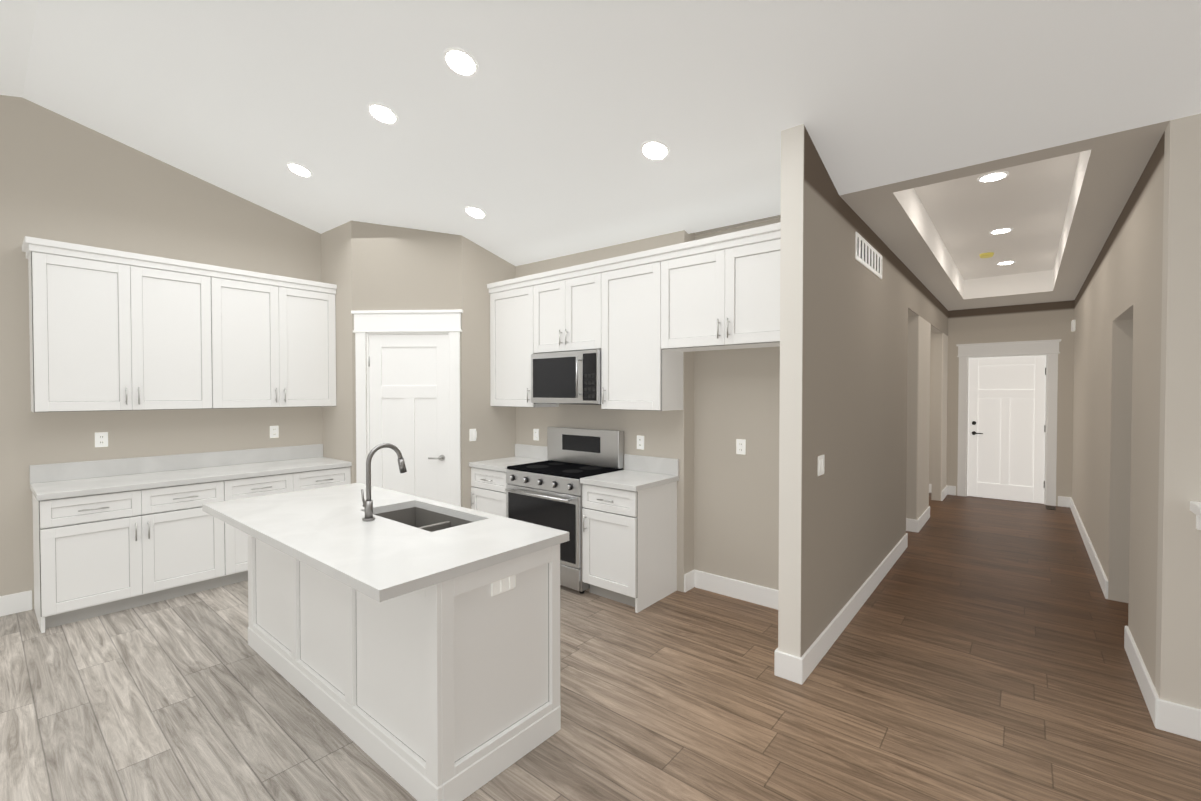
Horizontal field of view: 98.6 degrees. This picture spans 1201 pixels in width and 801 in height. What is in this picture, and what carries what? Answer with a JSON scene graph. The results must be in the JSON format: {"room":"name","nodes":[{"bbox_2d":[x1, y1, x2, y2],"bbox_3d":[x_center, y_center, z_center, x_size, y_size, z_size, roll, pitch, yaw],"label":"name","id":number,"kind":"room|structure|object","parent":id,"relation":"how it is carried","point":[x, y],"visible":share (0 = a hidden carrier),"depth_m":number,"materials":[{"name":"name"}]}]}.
{"room":"kitchen","nodes":[
{"label":"kitchen","id":0,"kind":"room"},
{"bbox_2d":[0,95,322,608],"bbox_3d":[-5.062,-0.425,2.626,0.120,3.900,9.640,1,1,39],"label":"wall","id":1,"kind":"structure","parent":0,"point":[64,179],"depth_m":3.98,"materials":[{"name":"beige paint"}]},
{"bbox_2d":[95,432,107,446],"bbox_3d":[-3.862,0.303,3.994,0.009,0.115,0.075,1,1,39],"label":"electrical outlet","id":2,"kind":"object","parent":1,"relation":"attached to","point":[101,439],"depth_m":3.99,"materials":[{"name":"white plastic"}]},
{"bbox_2d":[26,240,225,411],"bbox_3d":[-3.631,-0.495,4.008,0.328,1.135,1.065,1,1,39],"label":"upper cabinet","id":3,"kind":"object","parent":1,"relation":"attached to","point":[112,330],"depth_m":3.84,"materials":[{"name":"white wood"}]},
{"bbox_2d":[29,444,322,483],"bbox_3d":[-3.459,0.518,4.475,0.020,0.130,2.001,1,1,39],"label":"backsplash","id":4,"kind":"structure","parent":1,"relation":"attached to","point":[82,470],"depth_m":4.26,"materials":[{"name":"white stone"}]},
{"bbox_2d":[270,426,278,437],"bbox_3d":[-3.105,0.298,4.913,0.009,0.115,0.075,1,1,39],"label":"electrical outlet","id":5,"kind":"object","parent":1,"relation":"attached to","point":[274,430],"depth_m":4.91,"materials":[{"name":"white plastic"}]},
{"bbox_2d":[222,272,336,407],"bbox_3d":[-3.040,-0.506,4.725,0.328,1.135,1.065,1,1,39],"label":"upper cabinet","id":6,"kind":"object","parent":1,"relation":"attached to","point":[281,334],"depth_m":4.64,"materials":[{"name":"white wood"}]},
{"bbox_2d":[321,221,352,483],"bbox_3d":[-2.537,-0.465,5.080,0.660,3.900,0.120,1,1,39],"label":"wall","id":7,"kind":"structure","parent":0,"point":[336,256],"depth_m":4.97,"materials":[{"name":"beige paint"}]},
{"bbox_2d":[351,221,462,506],"bbox_3d":[-1.794,-0.461,4.849,1.046,3.900,0.120,0,1,4],"label":"wall","id":8,"kind":"structure","parent":0,"point":[397,268],"depth_m":4.78,"materials":[{"name":"paint"}]},
{"bbox_2d":[351,309,462,506],"bbox_3d":[-1.783,0.328,4.841,1.050,2.323,0.157,0,1,4],"label":"door frame","id":9,"kind":"structure","parent":8,"relation":"attached to","point":[367,323],"depth_m":4.76,"materials":[{"name":"white wood"}]},
{"bbox_2d":[368,334,448,503],"bbox_3d":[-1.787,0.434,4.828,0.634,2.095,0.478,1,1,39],"label":"pantry door","id":10,"kind":"structure","parent":8,"relation":"in","point":[409,397],"depth_m":4.82,"materials":[{"name":"white wood"}]},
{"bbox_2d":[462,236,515,508],"bbox_3d":[-1.077,-0.465,5.090,0.120,3.900,0.770,1,1,39],"label":"wall","id":11,"kind":"structure","parent":0,"point":[493,426],"depth_m":4.91,"materials":[{"name":"beige paint"}]},
{"bbox_2d":[469,429,476,440],"bbox_3d":[-1.199,0.324,4.853,0.010,0.115,0.078,1,1,39],"label":"electrical outlet","id":12,"kind":"object","parent":11,"relation":"attached to","point":[472,432],"depth_m":4.85,"materials":[{"name":"white plastic"}]},
{"bbox_2d":[0,493,1200,800],"bbox_3d":[0.845,1.541,3.208,15.000,0.050,18.000,1,1,39],"label":"floor","id":13,"kind":"structure","parent":0,"point":[976,651],"depth_m":2.59,"materials":[{"name":"brown wood"}]},
{"bbox_2d":[32,488,156,632],"bbox_3d":[-3.678,1.071,3.747,0.618,0.871,0.566,1,1,39],"label":"base cabinet","id":14,"kind":"object","parent":13,"relation":"on","point":[112,535],"depth_m":3.55,"materials":[{"name":"white wood"}]},
{"bbox_2d":[30,456,351,499],"bbox_3d":[-3.219,0.606,4.278,0.643,0.040,2.001,1,1,39],"label":"countertop","id":15,"kind":"structure","parent":14,"relation":"on","point":[96,485],"depth_m":4.00,"materials":[{"name":"white stone"}]},
{"bbox_2d":[157,480,236,601],"bbox_3d":[-3.382,1.066,4.106,0.617,0.871,0.632,1,1,39],"label":"base cabinet","id":16,"kind":"object","parent":13,"relation":"on","point":[197,550],"depth_m":3.96,"materials":[{"name":"white wood"}]},
{"bbox_2d":[237,472,304,582],"bbox_3d":[-3.066,1.060,4.490,0.617,0.871,0.632,1,1,39],"label":"base cabinet","id":17,"kind":"object","parent":13,"relation":"on","point":[256,486],"depth_m":4.28,"materials":[{"name":"white wood"}]},
{"bbox_2d":[305,468,350,489],"bbox_3d":[-2.770,1.054,4.849,0.617,0.871,0.565,1,1,39],"label":"base cabinet","id":18,"kind":"object","parent":13,"relation":"on","point":[328,477],"depth_m":4.71,"materials":[{"name":"white wood"}]},
{"bbox_2d":[248,503,568,800],"bbox_3d":[-1.178,1.086,2.798,2.058,0.872,0.674,1,1,39],"label":"kitchen island","id":19,"kind":"object","parent":13,"relation":"on","point":[410,644],"depth_m":2.19,"materials":[{"name":"white wood"}]},
{"bbox_2d":[202,483,568,602],"bbox_3d":[-1.241,0.631,2.722,2.080,0.040,0.920,1,1,39],"label":"island countertop","id":20,"kind":"structure","parent":19,"relation":"on","point":[381,559],"depth_m":2.33,"materials":[{"name":"white stone"}]},
{"bbox_2d":[358,443,406,522],"bbox_3d":[-1.148,0.417,2.726,0.106,0.388,0.240,1,1,39],"label":"faucet","id":21,"kind":"object","parent":20,"relation":"on","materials":[{"name":"silver metal"}]},
{"bbox_2d":[374,507,471,531],"bbox_3d":[-0.958,0.756,2.776,0.734,0.209,0.364,1,1,39],"label":"sink","id":22,"kind":"object","parent":20,"relation":"in","point":[430,519],"depth_m":3.01,"materials":[{"name":"silver metal"}]},
{"bbox_2d":[469,444,547,516],"bbox_3d":[-0.845,0.968,4.877,0.535,1.042,0.593,1,1,39],"label":"base cabinet","id":23,"kind":"object","parent":13,"relation":"on","point":[488,484],"visible":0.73,"depth_m":4.74,"materials":[{"name":"white wood"}]},
{"bbox_2d":[505,426,623,593],"bbox_3d":[-0.331,0.875,4.405,0.850,1.242,0.631,1,1,39],"label":"range","id":24,"kind":"object","parent":13,"relation":"on","point":[548,493],"visible":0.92,"depth_m":4.29,"materials":[{"name":"silver metal"}]},
{"bbox_2d":[580,454,678,612],"bbox_3d":[0.226,0.982,3.996,0.527,1.042,0.593,1,1,39],"label":"base cabinet","id":25,"kind":"object","parent":13,"relation":"on","point":[629,534],"visible":1,"depth_m":3.84,"materials":[{"name":"white wood"}]},
{"bbox_2d":[1045,505,1055,509],"bbox_3d":[6.098,1.452,6.991,0.100,0.006,0.280,1,1,39],"label":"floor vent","id":26,"kind":"object","parent":13,"relation":"in","point":[1051,507],"visible":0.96,"depth_m":6.99,"materials":[{"name":"brown metal"}]},
{"bbox_2d":[0,0,1200,265],"bbox_3d":[-0.660,-1.231,-1.181,12.200,1.687,9.780,1,1,39],"label":"ceiling","id":27,"kind":"structure","parent":0,"point":[540,126],"depth_m":2.82,"materials":[{"name":"paint"}]},
{"bbox_2d":[286,162,312,177],"bbox_3d":[-2.361,-1.808,4.048,0.186,0.053,0.181,1,1,39],"label":"recessed light","id":28,"kind":"object","parent":27,"relation":"in","point":[299,169],"visible":1,"depth_m":4.04,"materials":[{"name":"white plastic"}]},
{"bbox_2d":[367,102,398,124],"bbox_3d":[-1.358,-1.788,3.221,0.186,0.053,0.181,1,1,39],"label":"recessed light","id":29,"kind":"object","parent":27,"relation":"in","point":[383,114],"visible":1,"depth_m":3.21,"materials":[{"name":"white"}]},
{"bbox_2d":[443,47,478,76],"bbox_3d":[-0.734,-1.775,2.711,0.186,0.053,0.182,1,1,39],"label":"recessed light","id":30,"kind":"object","parent":27,"relation":"in","point":[460,62],"visible":1,"depth_m":2.70,"materials":[{"name":"white"}]},
{"bbox_2d":[464,206,486,218],"bbox_3d":[-1.034,-1.554,4.265,0.186,0.053,0.182,1,1,39],"label":"recessed light","id":31,"kind":"object","parent":27,"relation":"in","point":[475,212],"visible":1,"depth_m":4.26,"materials":[{"name":"white plastic"}]},
{"bbox_2d":[640,140,669,160],"bbox_3d":[0.331,-1.520,3.141,0.186,0.053,0.182,1,1,39],"label":"recessed light","id":32,"kind":"object","parent":27,"relation":"in","point":[654,150],"visible":1,"depth_m":3.13,"materials":[{"name":"white plastic"}]},
{"bbox_2d":[516,230,691,591],"bbox_3d":[-0.068,-0.458,4.680,1.960,3.900,0.120,1,1,39],"label":"wall","id":33,"kind":"structure","parent":0,"point":[666,434],"depth_m":4.26,"materials":[{"name":"beige paint"}]},
{"bbox_2d":[533,429,538,440],"bbox_3d":[-0.634,0.336,5.075,0.075,0.115,0.010,1,1,39],"label":"electrical outlet","id":34,"kind":"object","parent":33,"relation":"attached to","point":[535,431],"depth_m":5.07,"materials":[{"name":"white plastic"}]},
{"bbox_2d":[487,222,780,410],"bbox_3d":[0.155,-0.520,4.179,2.994,1.180,0.363,1,1,39],"label":"upper cabinet","id":35,"kind":"object","parent":33,"relation":"attached to","point":[642,321],"visible":0.96,"depth_m":3.89,"materials":[{"name":"white wood"}]},
{"bbox_2d":[531,349,600,404],"bbox_3d":[-0.221,-0.192,4.462,0.777,0.442,0.411,1,1,39],"label":"microwave","id":36,"kind":"object","parent":35,"relation":"attached to","point":[571,377],"visible":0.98,"depth_m":4.31,"materials":[{"name":"silver metal"}]},
{"bbox_2d":[637,435,643,449],"bbox_3d":[0.331,0.348,4.280,0.075,0.115,0.010,1,1,39],"label":"electrical outlet","id":37,"kind":"object","parent":33,"relation":"attached to","point":[640,439],"depth_m":4.27,"materials":[{"name":"white plastic"}]},
{"bbox_2d":[688,570,778,609],"bbox_3d":[1.135,1.436,3.835,1.010,0.140,0.020,1,1,39],"label":"baseboard","id":38,"kind":"structure","parent":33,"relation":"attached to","point":[760,595],"depth_m":3.92,"materials":[{"name":"white wood"}]},
{"bbox_2d":[691,233,694,570],"bbox_3d":[0.731,-0.451,4.203,0.120,3.900,0.160,1,1,39],"label":"wall","id":39,"kind":"structure","parent":0,"point":[692,506],"depth_m":4.13,"materials":[{"name":"beige paint"}]},
{"bbox_2d":[694,215,780,589],"bbox_3d":[1.180,-0.445,3.859,1.010,3.900,0.120,1,1,39],"label":"wall","id":40,"kind":"structure","parent":0,"point":[736,496],"depth_m":3.91,"materials":[{"name":"beige paint"}]},
{"bbox_2d":[736,439,745,454],"bbox_3d":[1.058,0.350,3.889,0.075,0.115,0.010,1,1,39],"label":"electrical outlet","id":41,"kind":"object","parent":40,"relation":"attached to","point":[740,443],"depth_m":3.88,"materials":[{"name":"white plastic"}]},
{"bbox_2d":[800,125,947,657],"bbox_3d":[3.145,-0.469,5.356,0.120,3.900,6.650,1,1,39],"label":"wall","id":42,"kind":"structure","parent":0,"point":[854,393],"depth_m":3.51,"materials":[{"name":"beige paint"}]},
{"bbox_2d":[774,648,795,679],"bbox_3d":[1.246,1.446,3.175,0.040,0.140,0.859,1,1,39],"label":"baseboard","id":43,"kind":"structure","parent":42,"relation":"attached to","point":[784,663],"depth_m":2.82,"materials":[{"name":"white wood"}]},
{"bbox_2d":[778,124,803,656],"bbox_3d":[1.030,-0.428,2.789,0.120,3.900,0.002,1,1,39],"label":"wall cap","id":44,"kind":"object","parent":42,"relation":"attached to","point":[790,417],"visible":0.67,"depth_m":2.79,"materials":[{"name":"beige paint"}]},
{"bbox_2d":[818,455,824,475],"bbox_3d":[1.291,0.379,3.017,0.010,0.115,0.115,1,1,39],"label":"light switch","id":45,"kind":"object","parent":42,"relation":"attached to","point":[820,458],"depth_m":3.00,"materials":[{"name":"white plastic"}]},
{"bbox_2d":[796,533,907,684],"bbox_3d":[2.088,1.433,3.996,0.016,0.140,3.199,1,1,39],"label":"baseboard","id":46,"kind":"structure","parent":42,"relation":"attached to","point":[810,659],"depth_m":3.38,"materials":[{"name":"white wood"}]},
{"bbox_2d":[855,232,881,278],"bbox_3d":[2.036,-1.081,3.896,0.012,0.190,0.840,1,1,39],"label":"air vent","id":47,"kind":"object","parent":42,"relation":"in","point":[868,256],"visible":1,"depth_m":3.83,"materials":[{"name":"white plastic"}]},
{"bbox_2d":[914,506,929,532],"bbox_3d":[3.824,1.399,6.119,0.036,0.140,0.916,1,1,39],"label":"baseboard","id":48,"kind":"structure","parent":42,"relation":"attached to","point":[918,524],"depth_m":5.97,"materials":[{"name":"white wood"}]},
{"bbox_2d":[941,485,947,500],"bbox_3d":[5.109,1.374,7.664,0.016,0.140,0.604,1,1,39],"label":"baseboard","id":49,"kind":"structure","parent":42,"relation":"attached to","point":[944,492],"depth_m":7.60,"materials":[{"name":"white wood"}]},
{"bbox_2d":[906,316,930,519],"bbox_3d":[3.784,0.259,6.144,0.120,2.420,0.900,1,1,39],"label":"wall","id":50,"kind":"structure","parent":0,"point":[918,420],"depth_m":5.82,"materials":[{"name":"paint"}]},
{"bbox_2d":[695,121,1169,310],"bbox_3d":[4.527,-1.455,5.116,12.200,0.260,6.700,1,1,39],"label":"ceiling","id":51,"kind":"structure","parent":0,"point":[1058,209],"depth_m":4.13,"materials":[{"name":"paint"}]},
{"bbox_2d":[979,252,993,257],"bbox_3d":[4.195,-1.575,5.607,0.130,0.034,0.130,1,1,39],"label":"smoke detector","id":52,"kind":"object","parent":51,"relation":"attached to","point":[987,255],"visible":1,"depth_m":5.58,"materials":[{"name":"yellow plastic"}]},
{"bbox_2d":[977,171,1008,182],"bbox_3d":[2.735,-1.557,3.598,0.176,0.008,0.176,1,1,39],"label":"recessed light","id":53,"kind":"object","parent":51,"relation":"in","point":[993,176],"visible":0.96,"depth_m":3.58,"materials":[{"name":"white plastic"}]},
{"bbox_2d":[989,228,1012,233],"bbox_3d":[3.726,-1.576,4.802,0.176,0.008,0.176,1,1,39],"label":"recessed light","id":54,"kind":"object","parent":51,"relation":"in","point":[1000,230],"visible":0.96,"depth_m":4.80,"materials":[{"name":"white"}]},
{"bbox_2d":[996,261,1015,264],"bbox_3d":[4.699,-1.595,5.983,0.176,0.008,0.176,1,1,39],"label":"recessed light","id":55,"kind":"object","parent":51,"relation":"in","point":[1005,262],"visible":1,"depth_m":5.96,"materials":[{"name":"white"}]},
{"bbox_2d":[929,300,1074,505],"bbox_3d":[5.108,-0.513,8.125,3.690,3.900,0.120,1,1,39],"label":"wall","id":56,"kind":"structure","parent":0,"point":[1061,315],"depth_m":7.34,"materials":[{"name":"beige paint"}]},
{"bbox_2d":[929,484,955,494],"bbox_3d":[4.563,1.361,8.515,2.150,0.140,0.016,1,1,39],"label":"baseboard","id":57,"kind":"structure","parent":56,"relation":"attached to","point":[951,489],"depth_m":7.87,"materials":[{"name":"white wood"}]},
{"bbox_2d":[967,356,1045,503],"bbox_3d":[5.856,0.405,7.462,0.881,2.070,0.105,1,1,39],"label":"front door","id":58,"kind":"structure","parent":56,"relation":"in","point":[1006,431],"depth_m":7.46,"materials":[{"name":"white wood"}]},
{"bbox_2d":[956,339,1060,505],"bbox_3d":[5.871,0.303,7.484,1.180,2.288,0.157,1,1,39],"label":"door frame","id":59,"kind":"structure","parent":56,"relation":"attached to","point":[1049,349],"depth_m":7.31,"materials":[{"name":"white wood"}]},
{"bbox_2d":[1072,131,1164,686],"bbox_3d":[4.588,-0.458,4.686,0.120,3.900,5.850,1,1,39],"label":"wall","id":60,"kind":"structure","parent":0,"point":[1102,412],"depth_m":3.81,"materials":[{"name":"beige paint"}]},
{"bbox_2d":[1071,320,1075,331],"bbox_3d":[6.273,-0.993,6.847,0.034,0.140,0.180,1,1,39],"label":"door chime","id":61,"kind":"object","parent":60,"relation":"attached to","point":[1073,323],"visible":1,"depth_m":6.78,"materials":[{"name":"white plastic"}]},
{"bbox_2d":[1069,497,1107,598],"bbox_3d":[5.114,1.410,5.462,0.016,0.140,4.030,1,1,39],"label":"baseboard","id":62,"kind":"structure","parent":60,"relation":"attached to","point":[1103,581],"depth_m":4.75,"materials":[{"name":"white wood"}]},
{"bbox_2d":[1124,626,1157,717],"bbox_3d":[2.913,1.452,2.789,0.016,0.140,0.956,1,1,39],"label":"baseboard","id":63,"kind":"structure","parent":60,"relation":"attached to","point":[1146,685],"depth_m":2.74,"materials":[{"name":"white wood"}]},
{"bbox_2d":[1155,114,1200,708],"bbox_3d":[4.817,-0.394,0.631,5.630,3.900,0.120,1,1,39],"label":"wall","id":64,"kind":"structure","parent":0,"point":[1178,650],"depth_m":2.35,"materials":[{"name":"beige paint"}]},
{"bbox_2d":[1152,694,1200,740],"bbox_3d":[4.768,1.487,0.614,5.646,0.140,0.016,1,1,39],"label":"baseboard","id":65,"kind":"structure","parent":64,"relation":"attached to","point":[1176,718],"depth_m":2.36,"materials":[{"name":"white wood"}]},
{"bbox_2d":[1190,501,1200,529],"bbox_3d":[3.254,0.475,1.673,1.750,0.230,0.279,1,1,39],"label":"ledge shelf","id":66,"kind":"object","parent":64,"relation":"attached to","point":[1195,507],"visible":1,"depth_m":2.29,"materials":[{"name":"white wood"}]}
]}

